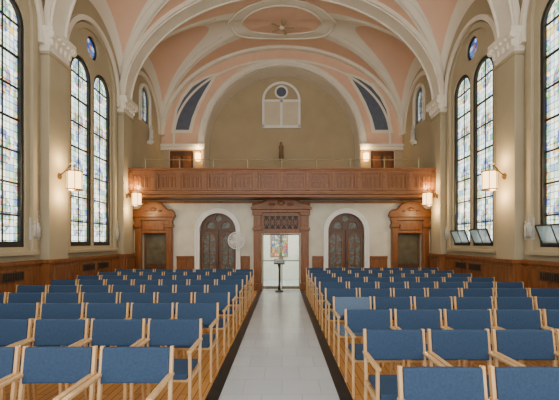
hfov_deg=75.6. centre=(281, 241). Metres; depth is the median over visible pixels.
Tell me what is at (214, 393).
border
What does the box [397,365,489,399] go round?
chair
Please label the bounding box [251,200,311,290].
door
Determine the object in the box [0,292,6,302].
chair
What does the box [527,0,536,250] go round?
trim
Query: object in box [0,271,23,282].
wall vent
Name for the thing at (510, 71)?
pilaster
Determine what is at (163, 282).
chair
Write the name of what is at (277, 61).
arch
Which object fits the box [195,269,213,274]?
chair
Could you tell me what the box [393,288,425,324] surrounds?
chair
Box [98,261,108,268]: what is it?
wall vent
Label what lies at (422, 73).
trim
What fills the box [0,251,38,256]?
sill
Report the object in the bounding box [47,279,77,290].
chair
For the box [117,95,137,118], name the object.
capital
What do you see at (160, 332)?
chair
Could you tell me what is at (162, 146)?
trim
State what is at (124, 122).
pilaster
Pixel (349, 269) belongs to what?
chair
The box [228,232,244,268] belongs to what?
pedestal fan
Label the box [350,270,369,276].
chair
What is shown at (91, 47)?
window
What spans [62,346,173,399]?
chair
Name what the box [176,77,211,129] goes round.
panel
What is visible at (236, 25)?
medallion
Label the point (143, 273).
chair
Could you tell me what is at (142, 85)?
trim
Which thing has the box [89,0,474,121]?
ceiling
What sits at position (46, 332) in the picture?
chair
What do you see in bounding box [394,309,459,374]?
chair
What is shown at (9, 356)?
chair
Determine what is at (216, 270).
chair
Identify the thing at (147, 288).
chair
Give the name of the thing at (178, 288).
chair
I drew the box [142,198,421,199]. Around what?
floor
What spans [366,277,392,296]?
chair
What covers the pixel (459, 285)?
chair
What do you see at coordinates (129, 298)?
chair
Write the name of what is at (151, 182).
balcony
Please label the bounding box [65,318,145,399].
chair
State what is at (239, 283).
chair
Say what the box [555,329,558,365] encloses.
chair
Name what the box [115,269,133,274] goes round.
chair
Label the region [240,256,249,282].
wainscot
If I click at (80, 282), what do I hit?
chair
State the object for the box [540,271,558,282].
wall vent
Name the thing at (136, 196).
wall lantern
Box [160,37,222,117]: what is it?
trim
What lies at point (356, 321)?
chair
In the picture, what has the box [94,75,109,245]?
window
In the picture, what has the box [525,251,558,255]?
sill
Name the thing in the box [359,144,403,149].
trim
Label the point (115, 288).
chair
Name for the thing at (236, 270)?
chair
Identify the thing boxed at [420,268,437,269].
chair
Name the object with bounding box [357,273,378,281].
chair
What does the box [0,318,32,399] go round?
chair
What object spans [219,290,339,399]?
aisle
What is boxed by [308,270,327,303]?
chair
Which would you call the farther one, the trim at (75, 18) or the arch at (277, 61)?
the arch at (277, 61)
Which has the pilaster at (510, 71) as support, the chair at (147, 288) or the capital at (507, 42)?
the capital at (507, 42)
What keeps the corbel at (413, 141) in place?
attached to the wall at (421, 150)
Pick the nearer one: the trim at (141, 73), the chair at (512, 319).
the chair at (512, 319)
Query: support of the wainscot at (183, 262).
attached to the wall at (187, 214)
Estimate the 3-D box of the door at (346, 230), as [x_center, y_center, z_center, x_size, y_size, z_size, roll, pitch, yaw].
[2.200,0.250,12.398,1.560,2.800,0.275,0,0,0]
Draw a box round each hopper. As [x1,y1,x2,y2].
[450,230,469,243]
[469,228,492,243]
[535,223,558,244]
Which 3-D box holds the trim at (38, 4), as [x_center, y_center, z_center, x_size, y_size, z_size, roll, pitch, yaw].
[-5.040,-5.020,6.140,0.120,1.740,2.860,0,0,0]
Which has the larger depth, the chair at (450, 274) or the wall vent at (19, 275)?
the chair at (450, 274)
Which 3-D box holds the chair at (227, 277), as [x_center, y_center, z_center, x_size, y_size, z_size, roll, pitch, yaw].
[-1.100,1.220,8.354,0.570,0.863,0.517,0,0,0]
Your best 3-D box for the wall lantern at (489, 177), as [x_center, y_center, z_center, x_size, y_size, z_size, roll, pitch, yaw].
[4.649,-1.420,7.920,0.518,0.600,0.340,0,0,0]
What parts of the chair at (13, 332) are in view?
backrest, armrest, leg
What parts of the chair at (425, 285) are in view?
backrest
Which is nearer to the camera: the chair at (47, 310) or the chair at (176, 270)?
the chair at (47, 310)
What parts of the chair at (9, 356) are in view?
backrest, armrest, leg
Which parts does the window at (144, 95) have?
glass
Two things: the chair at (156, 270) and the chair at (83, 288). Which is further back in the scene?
the chair at (156, 270)
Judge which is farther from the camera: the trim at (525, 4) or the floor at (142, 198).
the floor at (142, 198)
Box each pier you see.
[161,150,203,167]
[360,150,402,167]
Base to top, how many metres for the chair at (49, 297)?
0.863 m
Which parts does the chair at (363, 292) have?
backrest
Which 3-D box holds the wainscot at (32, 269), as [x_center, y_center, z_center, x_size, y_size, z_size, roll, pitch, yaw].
[-5.050,1.010,5.700,0.100,1.280,13.400,0,0,0]
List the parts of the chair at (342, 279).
backrest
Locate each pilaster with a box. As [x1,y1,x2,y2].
[39,51,70,259]
[117,112,133,253]
[430,112,446,253]
[493,51,524,259]
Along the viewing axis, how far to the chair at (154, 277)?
8.56 m
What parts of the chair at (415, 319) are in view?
leg, backrest, seat frame, leg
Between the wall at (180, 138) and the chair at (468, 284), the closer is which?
the chair at (468, 284)
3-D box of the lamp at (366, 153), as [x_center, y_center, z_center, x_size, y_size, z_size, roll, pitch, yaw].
[3.513,-3.611,14.999,0.256,0.462,0.306,0,0,35]
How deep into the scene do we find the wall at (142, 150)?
9.59 m
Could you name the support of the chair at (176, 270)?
on the floor at (45, 391)
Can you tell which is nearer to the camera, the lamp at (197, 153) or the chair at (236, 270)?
the chair at (236, 270)
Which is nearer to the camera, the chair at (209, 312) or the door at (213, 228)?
the chair at (209, 312)
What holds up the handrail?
on the balcony
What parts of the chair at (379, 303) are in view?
leg, backrest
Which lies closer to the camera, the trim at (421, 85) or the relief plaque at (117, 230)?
the relief plaque at (117, 230)
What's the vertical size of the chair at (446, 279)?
0.863 m
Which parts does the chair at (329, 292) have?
leg, leg, seat, backrest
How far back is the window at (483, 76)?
9.32 m
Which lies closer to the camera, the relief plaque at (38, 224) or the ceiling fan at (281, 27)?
the relief plaque at (38, 224)
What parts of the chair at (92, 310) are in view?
backrest, leg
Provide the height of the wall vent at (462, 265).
0.180 m
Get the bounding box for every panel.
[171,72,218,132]
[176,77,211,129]
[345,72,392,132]
[352,77,387,129]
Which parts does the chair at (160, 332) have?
leg, armrest, leg, backrest, seat, seat frame, leg, armrest, leg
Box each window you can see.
[0,0,23,246]
[71,55,90,245]
[87,36,96,60]
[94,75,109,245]
[142,88,147,124]
[262,82,300,127]
[271,233,287,256]
[416,88,421,124]
[454,75,469,245]
[467,36,476,60]
[473,55,492,245]
[540,0,558,246]
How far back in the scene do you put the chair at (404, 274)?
9.10 m
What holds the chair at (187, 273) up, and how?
on the floor at (45, 391)
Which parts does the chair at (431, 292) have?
backrest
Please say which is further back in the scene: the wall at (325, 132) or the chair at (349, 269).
the wall at (325, 132)
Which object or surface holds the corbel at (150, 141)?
attached to the wall at (142, 150)
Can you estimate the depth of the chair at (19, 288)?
6.61 m
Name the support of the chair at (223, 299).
on the floor at (45, 391)
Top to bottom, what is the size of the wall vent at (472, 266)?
0.180 m
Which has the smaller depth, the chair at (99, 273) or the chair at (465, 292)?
the chair at (465, 292)
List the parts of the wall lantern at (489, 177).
lamp shade, frame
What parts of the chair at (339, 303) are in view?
leg, armrest, leg, seat frame, seat, backrest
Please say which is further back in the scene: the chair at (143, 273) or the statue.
the statue
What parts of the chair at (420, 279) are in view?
backrest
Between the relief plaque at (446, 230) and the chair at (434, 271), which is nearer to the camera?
the chair at (434, 271)
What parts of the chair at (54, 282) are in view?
backrest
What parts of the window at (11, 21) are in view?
glass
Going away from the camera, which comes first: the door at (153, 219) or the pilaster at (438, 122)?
the pilaster at (438, 122)
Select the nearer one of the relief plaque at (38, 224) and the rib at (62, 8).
the relief plaque at (38, 224)
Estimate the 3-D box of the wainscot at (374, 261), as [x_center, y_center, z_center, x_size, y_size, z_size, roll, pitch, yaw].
[3.300,1.065,12.360,0.640,1.170,0.080,0,0,0]
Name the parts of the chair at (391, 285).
backrest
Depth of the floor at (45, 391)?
4.59 m
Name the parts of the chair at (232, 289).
backrest, seat, seat frame, leg, leg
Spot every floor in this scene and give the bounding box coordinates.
[5,280,558,399]
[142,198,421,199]
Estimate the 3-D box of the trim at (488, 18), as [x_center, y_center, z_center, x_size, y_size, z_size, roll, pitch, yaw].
[5.040,-5.020,9.700,0.120,1.740,2.860,0,0,0]
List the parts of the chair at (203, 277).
backrest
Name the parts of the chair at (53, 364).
armrest, leg, backrest, armrest, leg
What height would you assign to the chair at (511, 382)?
0.863 m
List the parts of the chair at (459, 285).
backrest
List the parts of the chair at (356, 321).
leg, armrest, leg, seat, backrest, seat frame, leg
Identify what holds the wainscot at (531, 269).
attached to the wall at (421, 150)
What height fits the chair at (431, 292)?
0.863 m
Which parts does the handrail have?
rail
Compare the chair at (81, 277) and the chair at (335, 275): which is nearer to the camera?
the chair at (81, 277)
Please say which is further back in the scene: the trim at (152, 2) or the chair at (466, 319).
the trim at (152, 2)
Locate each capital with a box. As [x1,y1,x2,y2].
[39,25,76,65]
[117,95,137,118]
[426,95,446,118]
[487,25,524,65]
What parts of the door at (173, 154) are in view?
panel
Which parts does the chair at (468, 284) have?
backrest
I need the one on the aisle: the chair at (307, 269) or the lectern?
the lectern
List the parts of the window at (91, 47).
glass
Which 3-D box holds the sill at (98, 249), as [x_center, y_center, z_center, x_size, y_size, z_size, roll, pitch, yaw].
[-5.040,0.220,9.700,0.120,0.080,2.500,0,0,0]
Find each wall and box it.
[0,0,160,261]
[134,200,429,289]
[161,50,402,167]
[209,77,354,167]
[262,233,299,279]
[403,0,558,261]
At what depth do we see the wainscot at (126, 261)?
11.26 m
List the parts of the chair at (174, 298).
backrest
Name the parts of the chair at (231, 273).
backrest, leg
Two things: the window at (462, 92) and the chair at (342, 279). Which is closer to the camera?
the chair at (342, 279)
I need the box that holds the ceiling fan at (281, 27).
[271,20,294,34]
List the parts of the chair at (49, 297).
backrest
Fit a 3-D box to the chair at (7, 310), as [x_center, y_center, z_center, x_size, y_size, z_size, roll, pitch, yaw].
[-3.440,1.220,4.454,0.570,0.863,0.517,0,0,0]
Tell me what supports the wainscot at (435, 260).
attached to the wall at (421, 150)
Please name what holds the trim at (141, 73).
attached to the wall at (142, 150)
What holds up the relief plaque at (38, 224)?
attached to the wall at (142, 150)
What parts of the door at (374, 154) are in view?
panel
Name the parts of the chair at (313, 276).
leg, backrest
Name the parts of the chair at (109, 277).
backrest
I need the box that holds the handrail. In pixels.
[145,158,418,167]
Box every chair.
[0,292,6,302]
[0,303,39,346]
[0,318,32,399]
[0,318,89,399]
[0,346,20,399]
[0,346,97,399]
[7,292,43,355]
[16,285,47,299]
[21,303,84,349]
[32,285,78,333]
[32,292,80,329]
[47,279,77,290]
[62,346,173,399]
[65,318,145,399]
[77,275,100,284]
[78,279,104,302]
[80,285,110,315]
[81,303,128,349]
[82,292,118,329]
[98,272,118,279]
[101,275,124,292]
[106,279,132,302]
[111,285,141,315]
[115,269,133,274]
[115,303,173,346]
[119,292,155,309]
[120,272,140,279]
[126,275,149,292]
[130,318,202,399]
[133,279,159,300]
[135,269,153,274]
[142,272,162,279]
[143,285,173,299]
[146,292,192,355]
[150,275,173,284]
[155,269,173,274]
[155,279,187,302]
[164,272,184,279]
[165,303,218,382]
[174,275,198,292]
[174,285,205,331]
[175,269,193,274]
[186,272,206,279]
[187,292,229,355]
[189,279,215,302]
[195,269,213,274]
[200,275,222,292]
[202,285,237,337]
[208,272,228,279]
[215,269,233,274]
[217,279,242,324]
[224,275,247,314]
[230,272,250,306]
[235,269,253,300]
[306,268,323,297]
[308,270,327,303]
[311,273,332,310]
[314,277,338,318]
[319,282,346,329]
[325,268,342,273]
[325,288,362,345]
[329,270,348,276]
[332,296,379,366]
[334,273,355,281]
[340,277,364,296]
[344,268,361,273]
[344,309,404,398]
[348,282,376,309]
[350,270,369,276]
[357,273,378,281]
[359,288,393,321]
[363,268,380,273]
[363,329,444,399]
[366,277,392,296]
[371,270,390,276]
[373,296,421,366]
[378,282,413,309]
[380,273,402,281]
[382,268,399,273]
[392,270,411,295]
[392,277,416,287]
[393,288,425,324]
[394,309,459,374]
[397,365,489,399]
[401,268,418,273]
[403,273,425,281]
[407,282,443,324]
[412,270,432,273]
[413,296,467,366]
[418,277,442,296]
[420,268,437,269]
[426,273,448,281]
[426,288,459,321]
[427,329,517,398]
[433,270,453,276]
[436,282,464,309]
[443,309,515,366]
[444,277,468,296]
[449,273,471,281]
[453,296,493,366]
[460,288,493,308]
[465,282,494,295]
[469,277,494,287]
[488,365,558,399]
[491,329,558,366]
[493,309,557,365]
[494,288,542,321]
[494,296,555,343]
[495,282,534,309]
[528,288,558,300]
[534,296,558,365]
[542,309,558,365]
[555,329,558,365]
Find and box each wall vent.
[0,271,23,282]
[83,263,94,270]
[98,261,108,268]
[455,261,465,268]
[469,263,480,270]
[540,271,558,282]
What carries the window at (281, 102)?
in the wall at (325, 132)
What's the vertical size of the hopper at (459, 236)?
0.390 m
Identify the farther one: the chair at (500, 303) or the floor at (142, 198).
the floor at (142, 198)
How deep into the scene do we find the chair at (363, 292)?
6.17 m
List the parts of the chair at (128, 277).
backrest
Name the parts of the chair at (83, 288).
backrest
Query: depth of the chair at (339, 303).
5.18 m
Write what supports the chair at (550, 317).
on the floor at (45, 391)
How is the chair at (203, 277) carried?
on the floor at (45, 391)
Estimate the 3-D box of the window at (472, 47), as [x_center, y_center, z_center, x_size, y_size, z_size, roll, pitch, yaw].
[5.200,-5.210,9.700,0.100,0.600,0.600,0,0,0]
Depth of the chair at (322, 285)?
7.13 m
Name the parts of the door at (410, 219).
glass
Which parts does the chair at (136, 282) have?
backrest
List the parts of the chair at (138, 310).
seat, backrest, leg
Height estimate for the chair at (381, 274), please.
0.863 m
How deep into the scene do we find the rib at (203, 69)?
15.00 m
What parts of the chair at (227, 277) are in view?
backrest, leg, leg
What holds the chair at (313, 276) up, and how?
on the floor at (45, 391)
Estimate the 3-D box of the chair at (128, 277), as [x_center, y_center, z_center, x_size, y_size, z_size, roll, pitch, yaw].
[-3.440,1.220,8.354,0.570,0.863,0.517,0,0,0]
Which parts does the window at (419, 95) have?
glass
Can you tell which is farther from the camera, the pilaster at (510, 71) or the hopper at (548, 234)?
the pilaster at (510, 71)
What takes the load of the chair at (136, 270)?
on the floor at (45, 391)
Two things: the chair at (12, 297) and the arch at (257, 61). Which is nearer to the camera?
the chair at (12, 297)
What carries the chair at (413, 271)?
on the floor at (45, 391)
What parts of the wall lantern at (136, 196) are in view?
lamp shade, frame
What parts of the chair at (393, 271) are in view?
backrest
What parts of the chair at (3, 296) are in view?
backrest, leg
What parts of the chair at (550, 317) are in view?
leg, backrest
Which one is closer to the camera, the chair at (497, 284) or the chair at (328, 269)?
the chair at (497, 284)
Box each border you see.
[205,290,261,399]
[300,290,352,399]
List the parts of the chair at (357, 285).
backrest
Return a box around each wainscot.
[0,254,118,302]
[41,258,74,291]
[118,253,136,271]
[176,256,194,271]
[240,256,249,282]
[312,256,323,289]
[369,256,387,269]
[427,253,445,269]
[445,254,558,324]
[489,258,522,281]
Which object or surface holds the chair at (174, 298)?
on the floor at (45, 391)
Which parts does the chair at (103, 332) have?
armrest, leg, seat, backrest, leg, armrest, leg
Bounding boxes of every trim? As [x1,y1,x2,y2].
[27,0,36,250]
[34,0,44,43]
[49,0,514,37]
[67,14,120,107]
[68,22,116,249]
[120,0,169,75]
[123,0,440,99]
[138,71,160,134]
[139,83,151,128]
[142,201,421,202]
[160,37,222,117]
[160,144,204,149]
[166,19,215,36]
[197,59,366,143]
[228,0,335,39]
[341,37,403,117]
[348,19,397,36]
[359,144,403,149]
[394,0,443,75]
[403,71,425,134]
[412,83,424,128]
[443,14,496,107]
[447,22,495,249]
[519,0,529,43]
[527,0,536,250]
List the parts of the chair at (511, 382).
leg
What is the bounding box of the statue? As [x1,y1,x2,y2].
[278,142,283,160]
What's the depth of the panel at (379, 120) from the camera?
15.17 m
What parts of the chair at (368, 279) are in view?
backrest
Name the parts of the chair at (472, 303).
leg, backrest, leg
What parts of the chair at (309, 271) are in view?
leg, leg, backrest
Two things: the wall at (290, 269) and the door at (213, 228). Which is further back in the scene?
the wall at (290, 269)
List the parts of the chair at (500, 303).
leg, backrest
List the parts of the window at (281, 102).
panel, glass, lunette panel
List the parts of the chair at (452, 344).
leg, armrest, backrest, seat, leg, armrest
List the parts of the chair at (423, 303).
leg, leg, backrest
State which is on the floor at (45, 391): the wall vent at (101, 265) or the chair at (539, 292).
the chair at (539, 292)
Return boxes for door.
[133,201,175,271]
[170,151,192,167]
[195,208,239,271]
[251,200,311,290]
[324,208,368,269]
[371,151,393,167]
[388,201,430,269]
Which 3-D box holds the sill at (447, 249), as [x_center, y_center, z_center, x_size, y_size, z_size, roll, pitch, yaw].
[5.040,0.220,9.700,0.120,0.080,2.500,0,0,0]
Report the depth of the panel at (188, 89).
15.18 m
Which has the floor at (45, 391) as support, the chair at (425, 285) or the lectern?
the chair at (425, 285)
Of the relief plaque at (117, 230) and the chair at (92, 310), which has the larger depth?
the relief plaque at (117, 230)
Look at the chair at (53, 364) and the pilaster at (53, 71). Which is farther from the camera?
the pilaster at (53, 71)
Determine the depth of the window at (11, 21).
6.88 m
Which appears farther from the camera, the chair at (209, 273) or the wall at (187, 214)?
the wall at (187, 214)
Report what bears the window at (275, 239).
in the wall at (290, 269)
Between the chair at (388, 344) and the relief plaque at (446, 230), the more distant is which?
the relief plaque at (446, 230)
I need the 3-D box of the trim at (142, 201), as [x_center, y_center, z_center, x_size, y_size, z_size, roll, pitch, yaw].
[0.000,-1.370,12.375,10.200,0.080,0.050,0,0,0]
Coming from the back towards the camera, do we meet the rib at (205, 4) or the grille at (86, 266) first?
the rib at (205, 4)
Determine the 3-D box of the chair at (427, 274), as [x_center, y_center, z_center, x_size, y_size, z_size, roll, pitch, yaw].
[3.940,1.220,8.889,0.570,0.863,0.517,0,0,0]
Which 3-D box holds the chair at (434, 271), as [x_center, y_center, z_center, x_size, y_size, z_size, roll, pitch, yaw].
[4.525,1.220,9.864,0.570,0.863,0.517,0,0,0]
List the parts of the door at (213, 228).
moulding, glass, moulding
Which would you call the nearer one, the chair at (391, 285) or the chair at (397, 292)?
the chair at (397, 292)
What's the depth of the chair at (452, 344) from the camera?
3.23 m
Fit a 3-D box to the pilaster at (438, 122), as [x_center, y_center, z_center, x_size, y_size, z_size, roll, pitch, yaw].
[4.980,-1.225,11.480,0.240,5.750,0.760,0,0,0]
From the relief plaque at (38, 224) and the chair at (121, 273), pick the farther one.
the chair at (121, 273)
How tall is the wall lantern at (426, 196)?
0.589 m
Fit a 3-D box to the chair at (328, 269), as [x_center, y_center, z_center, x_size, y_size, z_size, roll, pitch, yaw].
[1.600,1.220,10.839,0.570,0.863,0.517,0,0,0]
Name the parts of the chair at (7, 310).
backrest, leg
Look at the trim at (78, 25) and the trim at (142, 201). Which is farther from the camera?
the trim at (142, 201)
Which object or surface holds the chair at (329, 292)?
on the floor at (45, 391)
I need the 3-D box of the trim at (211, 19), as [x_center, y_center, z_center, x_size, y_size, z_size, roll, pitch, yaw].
[-3.722,-6.197,12.185,3.117,3.378,0.406,0,0,-22]
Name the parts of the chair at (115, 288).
backrest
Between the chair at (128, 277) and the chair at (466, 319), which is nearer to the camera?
the chair at (466, 319)
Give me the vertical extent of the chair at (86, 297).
0.863 m
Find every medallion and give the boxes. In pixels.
[230,1,333,37]
[243,7,320,32]
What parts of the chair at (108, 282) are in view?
backrest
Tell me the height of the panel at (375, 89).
2.554 m
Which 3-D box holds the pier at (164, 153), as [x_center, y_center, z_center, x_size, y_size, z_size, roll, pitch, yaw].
[-4.205,-2.710,15.190,1.790,2.320,0.020,0,0,0]
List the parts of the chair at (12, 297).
backrest, leg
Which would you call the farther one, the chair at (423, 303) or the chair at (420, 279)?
the chair at (420, 279)
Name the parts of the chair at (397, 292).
backrest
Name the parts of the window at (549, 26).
glass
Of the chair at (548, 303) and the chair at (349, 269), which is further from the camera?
the chair at (349, 269)
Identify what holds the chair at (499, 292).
on the floor at (45, 391)
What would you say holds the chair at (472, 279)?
on the floor at (45, 391)
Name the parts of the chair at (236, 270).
backrest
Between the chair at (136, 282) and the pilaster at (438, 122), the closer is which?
the chair at (136, 282)
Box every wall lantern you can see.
[57,164,82,190]
[126,187,141,205]
[422,187,437,205]
[481,164,506,190]
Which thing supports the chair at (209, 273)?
on the floor at (45, 391)
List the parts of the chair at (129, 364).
armrest, leg, backrest, armrest, leg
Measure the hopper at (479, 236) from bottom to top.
0.390 m
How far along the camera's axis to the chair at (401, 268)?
11.05 m
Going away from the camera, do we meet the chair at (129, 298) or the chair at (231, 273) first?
the chair at (129, 298)
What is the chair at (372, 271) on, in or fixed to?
on the floor at (45, 391)
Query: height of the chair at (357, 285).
0.863 m
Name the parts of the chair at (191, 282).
backrest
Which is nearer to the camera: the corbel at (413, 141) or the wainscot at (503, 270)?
the wainscot at (503, 270)
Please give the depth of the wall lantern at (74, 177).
7.80 m
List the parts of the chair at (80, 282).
backrest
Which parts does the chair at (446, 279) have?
backrest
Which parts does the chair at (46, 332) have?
leg, armrest, leg, backrest, leg, armrest, leg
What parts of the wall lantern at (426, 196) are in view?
lamp shade, frame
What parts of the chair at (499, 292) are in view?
backrest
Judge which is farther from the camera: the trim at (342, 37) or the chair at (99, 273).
the trim at (342, 37)
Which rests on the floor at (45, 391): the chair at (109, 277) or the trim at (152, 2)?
the chair at (109, 277)
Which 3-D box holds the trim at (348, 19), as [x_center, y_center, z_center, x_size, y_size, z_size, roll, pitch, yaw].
[3.722,-6.197,12.185,3.117,3.378,0.406,0,0,22]
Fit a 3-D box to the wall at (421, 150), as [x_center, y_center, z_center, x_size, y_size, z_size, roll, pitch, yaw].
[5.275,-2.400,7.650,0.350,8.100,17.300,0,0,0]
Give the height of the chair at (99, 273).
0.863 m
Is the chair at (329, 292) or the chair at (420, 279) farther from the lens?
the chair at (420, 279)
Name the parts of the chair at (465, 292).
backrest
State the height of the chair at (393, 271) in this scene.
0.863 m
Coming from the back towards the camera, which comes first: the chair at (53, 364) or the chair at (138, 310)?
the chair at (138, 310)
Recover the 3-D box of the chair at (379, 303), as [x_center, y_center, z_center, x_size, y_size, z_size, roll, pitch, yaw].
[1.600,1.220,4.989,0.570,0.863,0.517,0,0,0]
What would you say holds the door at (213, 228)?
in the wall at (187, 214)
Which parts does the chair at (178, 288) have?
backrest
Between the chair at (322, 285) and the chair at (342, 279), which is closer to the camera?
the chair at (322, 285)
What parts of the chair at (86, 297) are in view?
backrest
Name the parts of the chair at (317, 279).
leg, leg, backrest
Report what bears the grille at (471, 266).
attached to the wall vent at (472, 266)
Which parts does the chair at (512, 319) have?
leg, backrest, seat frame, leg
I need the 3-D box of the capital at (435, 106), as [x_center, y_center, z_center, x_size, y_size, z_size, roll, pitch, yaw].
[4.923,-4.270,11.480,0.355,0.480,0.860,0,0,0]
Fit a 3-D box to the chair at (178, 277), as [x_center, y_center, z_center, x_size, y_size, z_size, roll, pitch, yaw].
[-2.270,1.220,8.354,0.570,0.863,0.517,0,0,0]
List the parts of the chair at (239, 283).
backrest, seat, leg, leg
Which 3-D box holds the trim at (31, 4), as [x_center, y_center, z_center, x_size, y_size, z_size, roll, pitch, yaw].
[-5.065,-2.765,6.140,0.070,5.930,2.540,0,0,0]
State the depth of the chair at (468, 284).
7.15 m
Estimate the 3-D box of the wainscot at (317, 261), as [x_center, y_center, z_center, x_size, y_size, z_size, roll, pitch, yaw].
[1.235,1.065,12.360,0.390,1.170,0.080,0,0,0]
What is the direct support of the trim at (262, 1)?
attached to the ceiling
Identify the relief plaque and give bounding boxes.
[29,210,40,239]
[116,221,118,239]
[445,226,448,239]
[524,217,534,239]
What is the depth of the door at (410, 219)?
12.30 m
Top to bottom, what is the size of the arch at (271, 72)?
5.960 m
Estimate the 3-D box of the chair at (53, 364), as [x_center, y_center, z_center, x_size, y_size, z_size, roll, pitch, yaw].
[-1.685,1.220,2.504,0.570,0.863,0.517,0,0,0]
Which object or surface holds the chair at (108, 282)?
on the floor at (45, 391)
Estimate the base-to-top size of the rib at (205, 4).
3.760 m
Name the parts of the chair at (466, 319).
leg, backrest, seat frame, leg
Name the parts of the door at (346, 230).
moulding, glass, moulding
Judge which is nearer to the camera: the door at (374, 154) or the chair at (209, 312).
the chair at (209, 312)
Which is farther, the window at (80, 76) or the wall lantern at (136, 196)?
the wall lantern at (136, 196)
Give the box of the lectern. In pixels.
[274,259,284,291]
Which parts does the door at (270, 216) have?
transom glass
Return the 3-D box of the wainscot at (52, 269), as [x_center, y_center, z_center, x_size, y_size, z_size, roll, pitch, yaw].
[-4.950,1.010,7.920,0.300,1.280,0.840,0,0,0]
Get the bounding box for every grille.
[84,264,94,269]
[469,264,479,269]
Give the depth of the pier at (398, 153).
15.18 m
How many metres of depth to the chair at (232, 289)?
6.60 m
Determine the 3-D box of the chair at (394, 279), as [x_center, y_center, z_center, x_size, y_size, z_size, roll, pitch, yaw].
[2.770,1.220,7.914,0.570,0.863,0.517,0,0,0]
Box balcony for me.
[128,168,435,197]
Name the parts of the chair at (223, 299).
backrest, seat, seat frame, leg, leg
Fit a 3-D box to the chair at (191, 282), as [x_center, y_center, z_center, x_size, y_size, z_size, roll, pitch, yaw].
[-1.685,1.220,7.379,0.570,0.863,0.517,0,0,0]
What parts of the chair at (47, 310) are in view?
backrest, leg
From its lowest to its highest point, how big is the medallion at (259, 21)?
0.136 m
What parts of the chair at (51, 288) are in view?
backrest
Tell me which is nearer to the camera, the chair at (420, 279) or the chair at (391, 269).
the chair at (420, 279)
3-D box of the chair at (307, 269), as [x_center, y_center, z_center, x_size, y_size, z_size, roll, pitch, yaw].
[1.015,1.220,10.839,0.570,0.863,0.517,0,0,0]
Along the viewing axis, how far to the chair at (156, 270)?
10.51 m
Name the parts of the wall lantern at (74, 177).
lamp shade, frame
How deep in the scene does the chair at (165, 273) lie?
9.54 m
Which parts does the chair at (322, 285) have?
leg, leg, seat, backrest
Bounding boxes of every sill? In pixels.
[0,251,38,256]
[68,248,117,252]
[446,248,495,252]
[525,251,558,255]
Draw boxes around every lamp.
[195,150,200,160]
[363,150,368,160]
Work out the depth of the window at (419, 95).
13.54 m
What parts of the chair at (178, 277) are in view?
backrest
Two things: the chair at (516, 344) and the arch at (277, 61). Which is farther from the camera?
the arch at (277, 61)
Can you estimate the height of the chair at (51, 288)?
0.863 m
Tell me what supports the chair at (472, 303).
on the floor at (45, 391)
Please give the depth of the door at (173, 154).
15.26 m
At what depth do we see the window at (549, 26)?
6.96 m
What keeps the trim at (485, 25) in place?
attached to the wall at (421, 150)
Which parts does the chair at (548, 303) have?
leg, backrest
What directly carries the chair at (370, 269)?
on the floor at (45, 391)
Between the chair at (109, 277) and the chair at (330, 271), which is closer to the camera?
the chair at (109, 277)
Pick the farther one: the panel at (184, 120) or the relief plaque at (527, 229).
the panel at (184, 120)
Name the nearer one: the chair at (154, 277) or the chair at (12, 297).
the chair at (12, 297)
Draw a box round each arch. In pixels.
[173,58,390,143]
[199,60,364,143]
[204,67,359,167]
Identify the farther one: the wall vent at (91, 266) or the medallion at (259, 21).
the medallion at (259, 21)
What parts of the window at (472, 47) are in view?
glass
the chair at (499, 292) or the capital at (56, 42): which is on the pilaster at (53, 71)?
the capital at (56, 42)
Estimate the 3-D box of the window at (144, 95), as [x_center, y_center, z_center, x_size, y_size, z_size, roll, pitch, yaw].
[-5.180,-5.075,13.350,0.100,1.250,0.800,0,0,0]
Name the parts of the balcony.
post, carved panel, post, carved panel, post, carved panel, post, carved panel, post, carved panel, post, carved panel, rail, post, moulding, carved panel, post, carved panel, post, carved panel, post, carved panel, post, carved panel, post, carved panel, post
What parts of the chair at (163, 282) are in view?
backrest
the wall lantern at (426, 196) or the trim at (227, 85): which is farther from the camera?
the trim at (227, 85)
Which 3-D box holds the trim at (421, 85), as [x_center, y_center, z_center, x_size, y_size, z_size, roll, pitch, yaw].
[5.065,-5.095,13.350,0.070,1.490,1.080,0,0,0]
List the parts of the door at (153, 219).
glass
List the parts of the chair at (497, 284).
backrest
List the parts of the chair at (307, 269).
backrest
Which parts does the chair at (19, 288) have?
backrest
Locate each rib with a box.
[43,0,520,34]
[120,0,443,97]
[161,45,402,135]
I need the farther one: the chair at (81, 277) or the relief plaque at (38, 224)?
the chair at (81, 277)
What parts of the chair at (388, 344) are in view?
leg, armrest, seat frame, leg, seat, backrest, leg, armrest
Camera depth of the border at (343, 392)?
5.06 m
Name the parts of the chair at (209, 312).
leg, seat, seat frame, backrest, leg, armrest, leg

